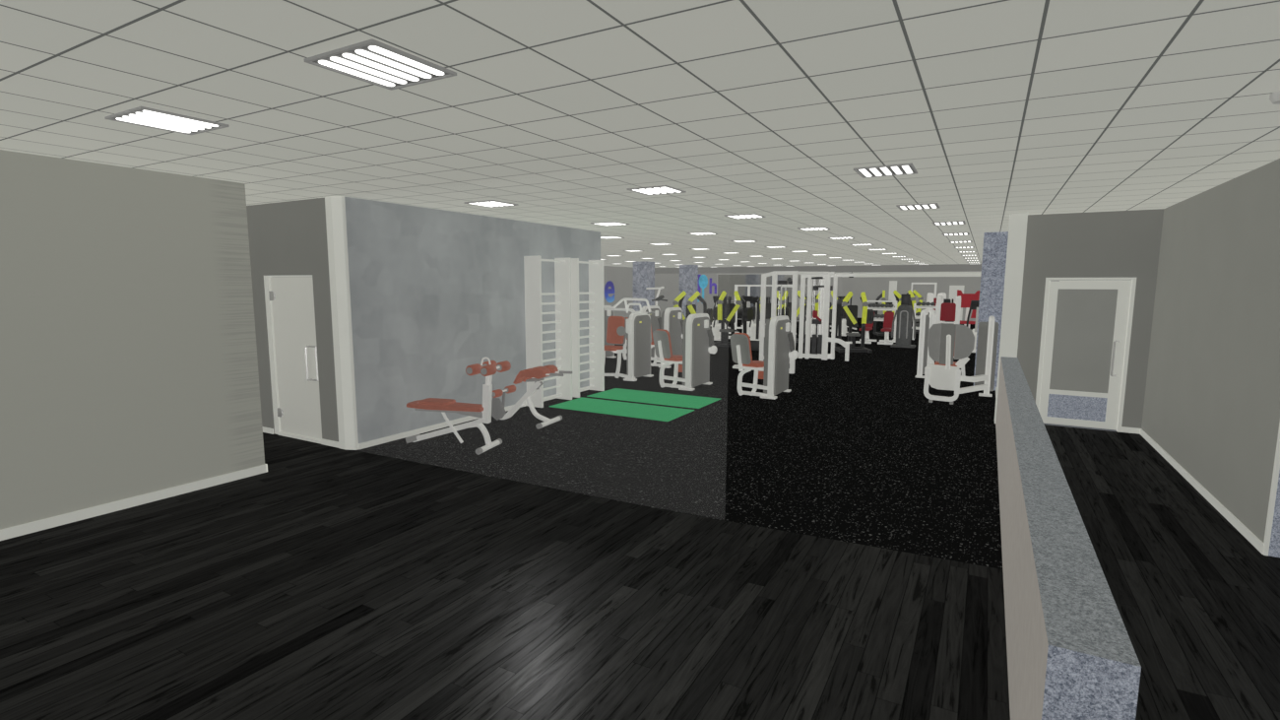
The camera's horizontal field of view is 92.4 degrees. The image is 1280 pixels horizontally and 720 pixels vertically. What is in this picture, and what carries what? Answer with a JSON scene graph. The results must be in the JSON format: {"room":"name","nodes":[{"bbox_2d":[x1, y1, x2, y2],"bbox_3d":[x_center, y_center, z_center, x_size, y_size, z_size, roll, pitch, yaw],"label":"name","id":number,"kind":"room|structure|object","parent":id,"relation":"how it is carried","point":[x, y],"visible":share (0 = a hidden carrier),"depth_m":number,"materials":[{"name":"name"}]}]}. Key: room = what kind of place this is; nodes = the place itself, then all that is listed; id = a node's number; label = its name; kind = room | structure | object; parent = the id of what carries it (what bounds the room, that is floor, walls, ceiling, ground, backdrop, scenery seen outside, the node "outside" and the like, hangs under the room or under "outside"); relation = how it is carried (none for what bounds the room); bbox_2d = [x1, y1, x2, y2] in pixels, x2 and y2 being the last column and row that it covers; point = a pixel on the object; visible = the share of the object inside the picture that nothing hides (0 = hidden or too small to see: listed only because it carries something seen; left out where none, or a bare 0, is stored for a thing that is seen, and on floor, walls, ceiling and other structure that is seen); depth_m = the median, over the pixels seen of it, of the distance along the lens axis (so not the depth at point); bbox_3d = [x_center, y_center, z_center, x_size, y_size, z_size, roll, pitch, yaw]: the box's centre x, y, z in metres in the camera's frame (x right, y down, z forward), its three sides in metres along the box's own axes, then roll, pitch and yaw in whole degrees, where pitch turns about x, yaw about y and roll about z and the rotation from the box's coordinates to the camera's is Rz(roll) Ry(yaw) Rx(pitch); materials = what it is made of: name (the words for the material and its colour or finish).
{"room":"gym","nodes":[
{"label":"gym","id":0,"kind":"room"},
{"bbox_2d":[0,149,264,529],"bbox_3d":[-6.915,-0.041,4.261,2.996,3.000,6.580,4,8,29],"label":"wall","id":1,"kind":"structure","parent":0,"point":[129,361],"depth_m":5.36,"materials":[{"name":"paint"}]},
{"bbox_2d":[0,463,267,540],"bbox_3d":[-6.909,1.405,4.441,3.012,0.085,6.595,4,8,29],"label":"baseboard","id":2,"kind":"structure","parent":1,"relation":"attached to","point":[35,526],"depth_m":5.46,"materials":[{"name":"white wood"}]},
{"bbox_2d":[269,274,309,275],"bbox_3d":[-4.460,-0.856,10.955,5.445,3.000,5.420,4,8,29],"label":"wall","id":3,"kind":"structure","parent":0,"point":[270,275],"depth_m":7.79,"materials":[{"name":"paint"}]},
{"bbox_2d":[341,158,732,519],"bbox_3d":[-1.356,-0.255,6.145,4.698,2.996,0.035,4,8,27],"label":"glass partition","id":4,"kind":"structure","parent":3,"relation":"in","point":[569,332],"depth_m":5.84,"materials":[{"name":"clear glass"}]},
{"bbox_2d":[246,197,338,441],"bbox_3d":[-4.846,-0.506,8.100,2.800,3.000,0.150,4,8,29],"label":"wall","id":5,"kind":"structure","parent":0,"point":[289,237],"depth_m":7.60,"materials":[{"name":"paint"}]},
{"bbox_2d":[263,274,321,443],"bbox_3d":[-4.439,-0.021,7.853,1.050,2.100,0.098,4,8,29],"label":"door","id":6,"kind":"structure","parent":5,"relation":"in","point":[289,299],"depth_m":7.88,"materials":[{"name":"white wood"}]},
{"bbox_2d":[262,426,339,447],"bbox_3d":[-4.891,0.956,8.207,2.800,0.070,0.015,4,8,29],"label":"baseboard","id":7,"kind":"structure","parent":5,"relation":"attached to","point":[333,443],"depth_m":7.66,"materials":[{"name":"white paint"}]},
{"bbox_2d":[324,195,355,449],"bbox_3d":[-3.548,-0.405,7.308,0.245,3.000,0.085,4,8,29],"label":"column","id":8,"kind":"structure","parent":5,"relation":"attached to","point":[333,204],"depth_m":7.27,"materials":[{"name":"white paint"}]},
{"bbox_2d":[0,317,1279,719],"bbox_3d":[3.735,-0.300,19.354,24.400,0.100,43.200,4,8,29],"label":"floor","id":9,"kind":"structure","parent":0,"point":[328,582],"depth_m":4.08,"materials":[{"name":"black wood"}]},
{"bbox_2d":[728,290,753,347],"bbox_3d":[2.891,-1.351,20.066,1.260,1.797,1.023,6,9,37],"label":"machine","id":10,"kind":"object","parent":9,"relation":"on","point":[747,312],"visible":0.48,"depth_m":19.92,"materials":[{"name":"black metal"}]},
{"bbox_2d":[729,284,769,329],"bbox_3d":[4.837,-2.315,27.153,2.000,2.005,1.298,2,7,12],"label":"power rack","id":11,"kind":"object","parent":9,"relation":"on","point":[736,286],"visible":0.41,"depth_m":26.76,"materials":[{"name":"white metal"}]},
{"bbox_2d":[741,296,758,336],"bbox_3d":[4.510,-1.780,24.602,0.616,1.562,1.340,6,9,37],"label":"trainer","id":12,"kind":"object","parent":9,"relation":"on","point":[748,299],"visible":0.23,"depth_m":24.21,"materials":[{"name":"white metal"}]},
{"bbox_2d":[750,338,759,350],"bbox_3d":[3.820,-0.479,18.965,1.200,0.350,0.550,3,8,23],"label":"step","id":13,"kind":"structure","parent":9,"relation":"on","point":[754,343],"depth_m":18.84,"materials":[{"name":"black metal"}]},
{"bbox_2d":[741,284,771,303],"bbox_3d":[5.865,-2.633,29.769,2.000,2.005,1.298,2,7,12],"label":"power rack","id":14,"kind":"object","parent":9,"relation":"on","point":[748,288],"visible":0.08,"depth_m":29.38,"materials":[{"name":"silver metal"}]},
{"bbox_2d":[749,296,767,339],"bbox_3d":[4.508,-1.556,22.779,0.616,1.562,1.340,6,9,37],"label":"trainer","id":15,"kind":"object","parent":9,"relation":"on","point":[754,299],"visible":0.34,"depth_m":22.39,"materials":[{"name":"white metal"}]},
{"bbox_2d":[730,315,798,399],"bbox_3d":[2.294,-0.085,11.320,1.063,1.461,1.014,4,8,29],"label":"machine","id":16,"kind":"object","parent":9,"relation":"on","point":[779,343],"visible":1,"depth_m":11.04,"materials":[{"name":"white metal"}]},
{"bbox_2d":[751,290,789,339],"bbox_3d":[4.293,-1.390,20.421,1.260,1.797,1.023,2,7,17],"label":"machine","id":17,"kind":"object","parent":9,"relation":"on","point":[768,305],"visible":0.42,"depth_m":20.54,"materials":[{"name":"black metal"}]},
{"bbox_2d":[759,270,798,373],"bbox_3d":[3.176,-0.869,14.086,0.829,2.310,0.180,4,8,29],"label":"cable machine","id":18,"kind":"object","parent":9,"relation":"on","point":[793,284],"visible":0.67,"depth_m":13.98,"materials":[{"name":"white metal"}]},
{"bbox_2d":[776,296,796,334],"bbox_3d":[5.714,-1.763,24.498,0.616,1.562,1.340,6,9,37],"label":"trainer","id":19,"kind":"object","parent":9,"relation":"on","point":[778,300],"visible":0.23,"depth_m":24.18,"materials":[{"name":"white metal"}]},
{"bbox_2d":[776,290,806,342],"bbox_3d":[5.341,-1.539,21.658,1.260,1.797,1.023,3,7,19],"label":"machine","id":20,"kind":"object","parent":9,"relation":"on","point":[786,291],"visible":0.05,"depth_m":21.72,"materials":[{"name":"black metal"}]},
{"bbox_2d":[805,296,816,336],"bbox_3d":[6.869,-1.736,24.307,0.616,1.562,1.340,6,9,37],"label":"trainer","id":21,"kind":"object","parent":9,"relation":"on","point":[814,327],"visible":0.09,"depth_m":23.95,"materials":[{"name":"white metal"}]},
{"bbox_2d":[798,271,855,361],"bbox_3d":[4.548,-1.085,15.698,1.401,2.355,3.657,4,8,29],"label":"cable machine","id":22,"kind":"object","parent":9,"relation":"on","point":[820,347],"visible":1,"depth_m":16.59,"materials":[{"name":"white metal"}]},
{"bbox_2d":[810,290,846,343],"bbox_3d":[6.559,-1.549,21.774,1.260,1.797,1.023,6,9,39],"label":"machine","id":23,"kind":"object","parent":9,"relation":"on","point":[842,313],"visible":0.35,"depth_m":21.74,"materials":[{"name":"black metal"}]},
{"bbox_2d":[837,296,858,335],"bbox_3d":[8.336,-1.798,24.852,0.616,1.562,1.340,6,9,40],"label":"trainer","id":24,"kind":"object","parent":9,"relation":"on","point":[844,326],"visible":0.42,"depth_m":24.52,"materials":[{"name":"white metal"}]},
{"bbox_2d":[829,291,874,353],"bbox_3d":[6.466,-1.164,18.634,1.260,1.797,1.023,1,7,5],"label":"machine","id":25,"kind":"object","parent":9,"relation":"on","point":[867,316],"visible":0.88,"depth_m":18.64,"materials":[{"name":"black metal"}]},
{"bbox_2d":[855,312,876,343],"bbox_3d":[7.987,-1.159,21.629,0.560,1.077,1.093,4,8,29],"label":"weight bench","id":26,"kind":"object","parent":9,"relation":"on","point":[868,327],"visible":0.56,"depth_m":21.74,"materials":[{"name":"white metal"}]},
{"bbox_2d":[865,300,896,340],"bbox_3d":[8.677,-1.419,22.192,1.070,1.450,0.500,4,8,29],"label":"dumbbell rack","id":27,"kind":"object","parent":9,"relation":"on","point":[895,301],"visible":0.47,"depth_m":22.07,"materials":[{"name":"white metal"}]},
{"bbox_2d":[867,307,896,311],"bbox_3d":[8.668,-1.844,22.123,1.060,0.106,0.340,4,8,29],"label":"shelf","id":28,"kind":"object","parent":27,"relation":"attached to","point":[874,308],"depth_m":22.02,"materials":[{"name":"white metal"}]},
{"bbox_2d":[873,317,895,320],"bbox_3d":[8.667,-1.467,22.169,1.060,0.106,0.340,4,8,29],"label":"shelf","id":29,"kind":"object","parent":27,"relation":"attached to","point":[874,319],"depth_m":22.09,"materials":[{"name":"white metal"}]},
{"bbox_2d":[871,290,900,335],"bbox_3d":[10.017,-1.902,24.738,1.260,1.797,1.023,1,7,9],"label":"machine","id":30,"kind":"object","parent":9,"relation":"on","point":[897,294],"visible":0.21,"depth_m":24.69,"materials":[{"name":"black metal"}]},
{"bbox_2d":[877,311,895,344],"bbox_3d":[8.579,-1.117,21.297,0.560,1.077,1.093,4,8,26],"label":"weight bench","id":31,"kind":"object","parent":9,"relation":"on","point":[888,316],"visible":0.85,"depth_m":21.52,"materials":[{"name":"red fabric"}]},
{"bbox_2d":[890,294,915,347],"bbox_3d":[8.616,-1.280,19.988,0.732,1.720,0.500,4,8,29],"label":"exercise machine","id":32,"kind":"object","parent":9,"relation":"on","point":[905,313],"depth_m":19.85,"materials":[{"name":"metal"}]},
{"bbox_2d":[894,290,923,333],"bbox_3d":[11.600,-2.067,26.124,1.260,1.797,1.023,-6,9,-40],"label":"machine","id":33,"kind":"object","parent":9,"relation":"on","point":[915,292],"visible":0.37,"depth_m":25.98,"materials":[{"name":"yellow metal"}]},
{"bbox_2d":[910,282,937,328],"bbox_3d":[12.730,-2.412,27.648,1.600,2.125,1.038,3,8,23],"label":"power rack","id":34,"kind":"object","parent":9,"relation":"on","point":[934,284],"visible":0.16,"depth_m":27.22,"materials":[{"name":"silver metal"}]},
{"bbox_2d":[912,303,936,339],"bbox_3d":[10.387,-1.381,22.381,0.790,1.355,0.301,4,8,29],"label":"stand","id":35,"kind":"object","parent":9,"relation":"on","point":[915,304],"visible":0.31,"depth_m":22.41,"materials":[{"name":"white metal"}]},
{"bbox_2d":[914,305,936,308],"bbox_3d":[10.389,-1.922,22.315,0.740,0.091,0.301,4,8,29],"label":"shelf","id":36,"kind":"object","parent":35,"relation":"attached to","point":[916,306],"depth_m":22.28,"materials":[{"name":"white metal"}]},
{"bbox_2d":[925,292,946,312],"bbox_3d":[11.939,-1.838,24.669,0.635,1.715,0.891,0,7,-5],"label":"machine","id":37,"kind":"object","parent":9,"relation":"on","point":[929,298],"visible":0.19,"depth_m":24.60,"materials":[{"name":"white metal"}]},
{"bbox_2d":[915,309,965,378],"bbox_3d":[6.634,-0.356,13.443,0.965,1.479,0.780,4,8,29],"label":"machine","id":38,"kind":"object","parent":9,"relation":"on","point":[927,320],"visible":0.64,"depth_m":13.34,"materials":[{"name":"white metal"}]},
{"bbox_2d":[935,295,960,323],"bbox_3d":[8.866,-0.995,17.724,0.635,1.715,0.891,4,8,29],"label":"machine","id":39,"kind":"object","parent":9,"relation":"on","point":[945,311],"visible":0.41,"depth_m":17.66,"materials":[{"name":"white metal"}]},
{"bbox_2d":[943,298,953,323],"bbox_3d":[10.317,-1.292,20.782,0.616,1.562,1.340,6,9,37],"label":"trainer","id":40,"kind":"object","parent":9,"relation":"on","point":[944,299],"visible":0.06,"depth_m":20.33,"materials":[{"name":"white metal"}]},
{"bbox_2d":[923,315,998,404],"bbox_3d":[5.889,-0.041,10.959,2.144,1.449,0.763,-5,9,-37],"label":"machine","id":41,"kind":"object","parent":9,"relation":"on","point":[945,341],"visible":1,"depth_m":10.47,"materials":[{"name":"white paint"}]},
{"bbox_2d":[957,289,979,327],"bbox_3d":[12.192,-1.680,22.849,0.760,1.840,0.850,2,7,18],"label":"machine","id":42,"kind":"object","parent":9,"relation":"on","point":[966,298],"visible":0.51,"depth_m":22.85,"materials":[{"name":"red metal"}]},
{"bbox_2d":[965,300,979,352],"bbox_3d":[10.414,-1.061,18.906,0.616,1.562,1.340,5,8,32],"label":"trainer","id":43,"kind":"object","parent":9,"relation":"on","point":[974,303],"visible":0.35,"depth_m":18.51,"materials":[{"name":"white metal"}]},
{"bbox_2d":[973,231,1008,389],"bbox_3d":[6.779,-0.934,11.879,0.390,3.000,0.400,4,8,29],"label":"column","id":44,"kind":"structure","parent":9,"relation":"on","point":[994,249],"depth_m":11.64,"materials":[{"name":"grey stone"}]},
{"bbox_2d":[0,0,1279,266],"bbox_3d":[2.024,-3.011,15.950,24.400,0.100,36.200,4,8,29],"label":"ceiling","id":45,"kind":"structure","parent":0,"point":[999,108],"depth_m":3.32,"materials":[{"name":"tile"}]},
{"bbox_2d":[104,106,229,134],"bbox_3d":[-2.928,-1.478,3.810,0.466,0.014,0.466,4,8,29],"label":"recessed light","id":46,"kind":"object","parent":45,"relation":"in","point":[145,116],"visible":1,"depth_m":3.78,"materials":[{"name":"white plastic"}]},
{"bbox_2d":[303,38,456,90],"bbox_3d":[-1.190,-1.353,2.840,0.466,0.014,0.466,4,8,29],"label":"recessed light","id":47,"kind":"object","parent":45,"relation":"in","point":[372,61],"visible":1,"depth_m":2.81,"materials":[{"name":"white plastic"}]},
{"bbox_2d":[730,239,756,242],"bbox_3d":[2.377,-2.712,13.992,0.466,0.014,0.466,4,8,29],"label":"recessed light","id":48,"kind":"object","parent":45,"relation":"in","point":[746,240],"visible":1,"depth_m":13.89,"materials":[{"name":"white plastic"}]},
{"bbox_2d":[731,213,766,219],"bbox_3d":[1.537,-2.097,8.970,0.466,0.014,0.466,4,8,29],"label":"recessed light","id":49,"kind":"object","parent":45,"relation":"in","point":[742,216],"visible":0.9,"depth_m":8.93,"materials":[{"name":"white plastic"}]},
{"bbox_2d":[790,250,807,252],"bbox_3d":[4.712,-3.209,18.099,0.466,0.014,0.466,4,8,29],"label":"recessed light","id":50,"kind":"object","parent":45,"relation":"in","point":[791,250],"visible":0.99,"depth_m":17.98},
{"bbox_2d":[797,226,830,230],"bbox_3d":[3.095,-2.331,10.913,0.466,0.014,0.466,4,8,29],"label":"recessed light","id":51,"kind":"object","parent":45,"relation":"in","point":[818,227],"visible":1,"depth_m":10.88,"materials":[{"name":"white plastic"}]},
{"bbox_2d":[828,236,854,239],"bbox_3d":[4.250,-2.577,12.944,0.466,0.014,0.466,4,8,29],"label":"recessed light","id":52,"kind":"object","parent":45,"relation":"in","point":[833,237],"visible":1,"depth_m":12.90,"materials":[{"name":"white plastic"}]},
{"bbox_2d":[730,263,981,272],"bbox_3d":[8.456,-4.856,32.947,18.600,0.340,0.300,4,8,29],"label":"beam","id":53,"kind":"structure","parent":45,"relation":"attached to","point":[945,267],"depth_m":31.03,"materials":[{"name":"paint"}]},
{"bbox_2d":[850,243,873,245],"bbox_3d":[5.429,-2.828,15.020,0.466,0.014,0.466,4,8,29],"label":"recessed light","id":54,"kind":"object","parent":45,"relation":"in","point":[851,243],"visible":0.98,"depth_m":14.98,"materials":[{"name":"white plastic"}]},
{"bbox_2d":[867,248,887,250],"bbox_3d":[6.584,-3.074,17.051,0.466,0.014,0.466,4,8,29],"label":"recessed light","id":55,"kind":"object","parent":45,"relation":"in","point":[871,248],"visible":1,"depth_m":17.13,"materials":[{"name":"white plastic"}]},
{"bbox_2d":[853,162,917,178],"bbox_3d":[2.152,-1.653,5.366,0.466,0.014,0.466,4,8,29],"label":"recessed light","id":56,"kind":"object","parent":45,"relation":"in","point":[902,168],"visible":1,"depth_m":5.33,"materials":[{"name":"white plastic"}]},
{"bbox_2d":[896,202,940,210],"bbox_3d":[3.543,-1.949,7.813,0.466,0.014,0.466,4,8,29],"label":"recessed light","id":57,"kind":"object","parent":45,"relation":"in","point":[931,205],"visible":1,"depth_m":7.78,"materials":[{"name":"white plastic"}]},
{"bbox_2d":[931,220,965,225],"bbox_3d":[4.967,-2.196,9.865,0.466,0.014,0.466,4,8,29],"label":"recessed light","id":58,"kind":"object","parent":45,"relation":"in","point":[958,222],"visible":1,"depth_m":9.80,"materials":[{"name":"white plastic"}]},
{"bbox_2d":[941,232,969,235],"bbox_3d":[6.122,-2.442,11.896,0.466,0.014,0.466,4,8,29],"label":"recessed light","id":59,"kind":"object","parent":45,"relation":"in","point":[947,233],"visible":1,"depth_m":11.83,"materials":[{"name":"white plastic"}]},
{"bbox_2d":[949,240,972,243],"bbox_3d":[7.302,-2.694,13.972,0.466,0.014,0.466,4,8,29],"label":"recessed light","id":60,"kind":"object","parent":45,"relation":"in","point":[954,240],"visible":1,"depth_m":13.94,"materials":[{"name":"white plastic"}]},
{"bbox_2d":[954,246,974,248],"bbox_3d":[8.457,-2.940,16.003,0.466,0.014,0.466,4,8,29],"label":"recessed light","id":61,"kind":"object","parent":45,"relation":"in","point":[954,246],"visible":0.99,"depth_m":16.00,"materials":[{"name":"white plastic"}]},
{"bbox_2d":[1269,91,1279,104],"bbox_3d":[3.354,-1.364,3.191,0.120,0.050,0.120,4,8,29],"label":"smoke detector","id":62,"kind":"object","parent":45,"relation":"attached to","point":[1274,97],"visible":1,"depth_m":3.19,"materials":[{"name":"white plastic"}]},
{"bbox_2d":[730,272,842,320],"bbox_3d":[6.729,-4.075,38.476,10.300,2.750,6.000,4,8,29],"label":"wall","id":63,"kind":"structure","parent":0,"point":[840,279],"depth_m":36.28,"materials":[{"name":"paint"}]},
{"bbox_2d":[737,303,742,319],"bbox_3d":[5.813,-2.830,35.646,0.252,0.861,0.035,4,8,29],"label":"wall mirror","id":64,"kind":"object","parent":63,"relation":"attached to","point":[739,311],"depth_m":35.64,"materials":[{"name":"grey mirror"}]},
{"bbox_2d":[729,273,762,303],"bbox_3d":[6.072,-4.104,35.345,1.888,1.651,0.035,4,8,29],"label":"wall mirror","id":65,"kind":"object","parent":63,"relation":"attached to","point":[745,279],"depth_m":35.32,"materials":[{"name":"grey mirror"}]},
{"bbox_2d":[766,275,771,303],"bbox_3d":[7.291,-3.974,34.668,0.328,1.491,0.035,4,8,29],"label":"wall mirror","id":66,"kind":"object","parent":63,"relation":"attached to","point":[768,279],"depth_m":34.64,"materials":[{"name":"grey mirror"}]},
{"bbox_2d":[776,274,792,307],"bbox_3d":[8.070,-3.844,34.240,0.854,1.745,0.035,4,8,29],"label":"wall mirror","id":67,"kind":"object","parent":63,"relation":"attached to","point":[780,277],"depth_m":34.15,"materials":[{"name":"grey mirror"}]},
{"bbox_2d":[812,278,819,296],"bbox_3d":[9.549,-3.935,33.388,0.323,0.905,0.035,4,8,29],"label":"wall mirror","id":68,"kind":"object","parent":63,"relation":"attached to","point":[816,280],"depth_m":33.36,"materials":[{"name":"grey mirror"}]},
{"bbox_2d":[834,271,981,273],"bbox_3d":[10.181,-5.152,36.095,18.700,0.110,6.900,4,8,29],"label":"ceiling","id":69,"kind":"structure","parent":0,"point":[858,272],"depth_m":34.73,"materials":[{"name":"grey paint"}]},
{"bbox_2d":[841,276,980,320],"bbox_3d":[16.308,-3.820,36.648,8.600,2.750,0.200,4,8,29],"label":"wall","id":70,"kind":"structure","parent":0,"point":[872,287],"depth_m":36.78,"materials":[{"name":"grey paint"}]},
{"bbox_2d":[888,280,896,311],"bbox_3d":[15.245,-3.633,37.101,0.430,2.260,0.100,4,8,29],"label":"door","id":71,"kind":"structure","parent":70,"relation":"in","point":[892,284],"depth_m":37.05,"materials":[{"name":"white paint"}]},
{"bbox_2d":[855,272,981,276],"bbox_3d":[16.260,-5.014,36.357,8.250,0.190,0.100,4,8,29],"label":"trim","id":72,"kind":"structure","parent":70,"relation":"attached to","point":[857,275],"depth_m":36.20,"materials":[{"name":"white paint"}]},
{"bbox_2d":[949,285,964,319],"bbox_3d":[18.236,-3.288,35.443,0.760,2.000,0.100,4,8,29],"label":"door","id":73,"kind":"structure","parent":70,"relation":"in","point":[952,288],"depth_m":35.41,"materials":[{"name":"white paint"}]},
{"bbox_2d":[995,356,1141,719],"bbox_3d":[3.268,0.878,5.304,0.208,0.985,8.200,4,8,29],"label":"wall","id":74,"kind":"structure","parent":0,"point":[1071,655],"depth_m":2.31,"materials":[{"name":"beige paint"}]},
{"bbox_2d":[1017,208,1163,428],"bbox_3d":[6.223,-0.537,8.629,1.540,3.000,0.150,4,8,29],"label":"wall","id":75,"kind":"structure","parent":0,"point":[1116,243],"depth_m":8.41,"materials":[{"name":"paint"}]},
{"bbox_2d":[1035,277,1136,432],"bbox_3d":[6.216,-0.089,8.618,1.015,2.115,0.149,4,8,29],"label":"door","id":76,"kind":"structure","parent":75,"relation":"attached to","point":[1087,322],"depth_m":8.61,"materials":[{"name":"white wood"}]},
{"bbox_2d":[1141,158,1279,542],"bbox_3d":[5.883,-0.257,6.344,0.170,3.000,4.495,4,8,29],"label":"wall","id":77,"kind":"structure","parent":0,"point":[1212,395],"depth_m":5.70,"materials":[{"name":"paint"}]},
{"bbox_2d":[1121,426,1264,554],"bbox_3d":[5.106,1.151,6.860,1.510,0.075,4.360,4,8,29],"label":"baseboard","id":78,"kind":"structure","parent":77,"relation":"attached to","point":[1248,535],"depth_m":5.84,"materials":[{"name":"white wood"}]},
{"bbox_2d":[1263,422,1279,555],"bbox_3d":[4.701,-0.026,4.430,0.023,3.000,0.034,4,8,29],"label":"trim","id":79,"kind":"structure","parent":77,"relation":"attached to","point":[1276,468],"depth_m":4.55,"materials":[{"name":"white paint"}]},
{"bbox_2d":[1268,469,1279,557],"bbox_3d":[6.041,0.071,3.679,3.055,3.000,0.024,4,8,29],"label":"wall","id":80,"kind":"structure","parent":0,"point":[1274,545],"depth_m":4.56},
{"bbox_3d":[12.699,-2.125,21.729,0.170,3.000,29.500,4,8,29],"label":"wall","id":81,"kind":"structure","parent":0,"visible":0},
{"bbox_2d":[994,212,1027,423],"bbox_3d":[5.348,-0.568,8.862,0.215,3.000,0.300,4,8,29],"label":"trim","id":82,"kind":"structure","parent":81,"relation":"attached to","point":[1017,227],"depth_m":8.68,"materials":[{"name":"white paint"}]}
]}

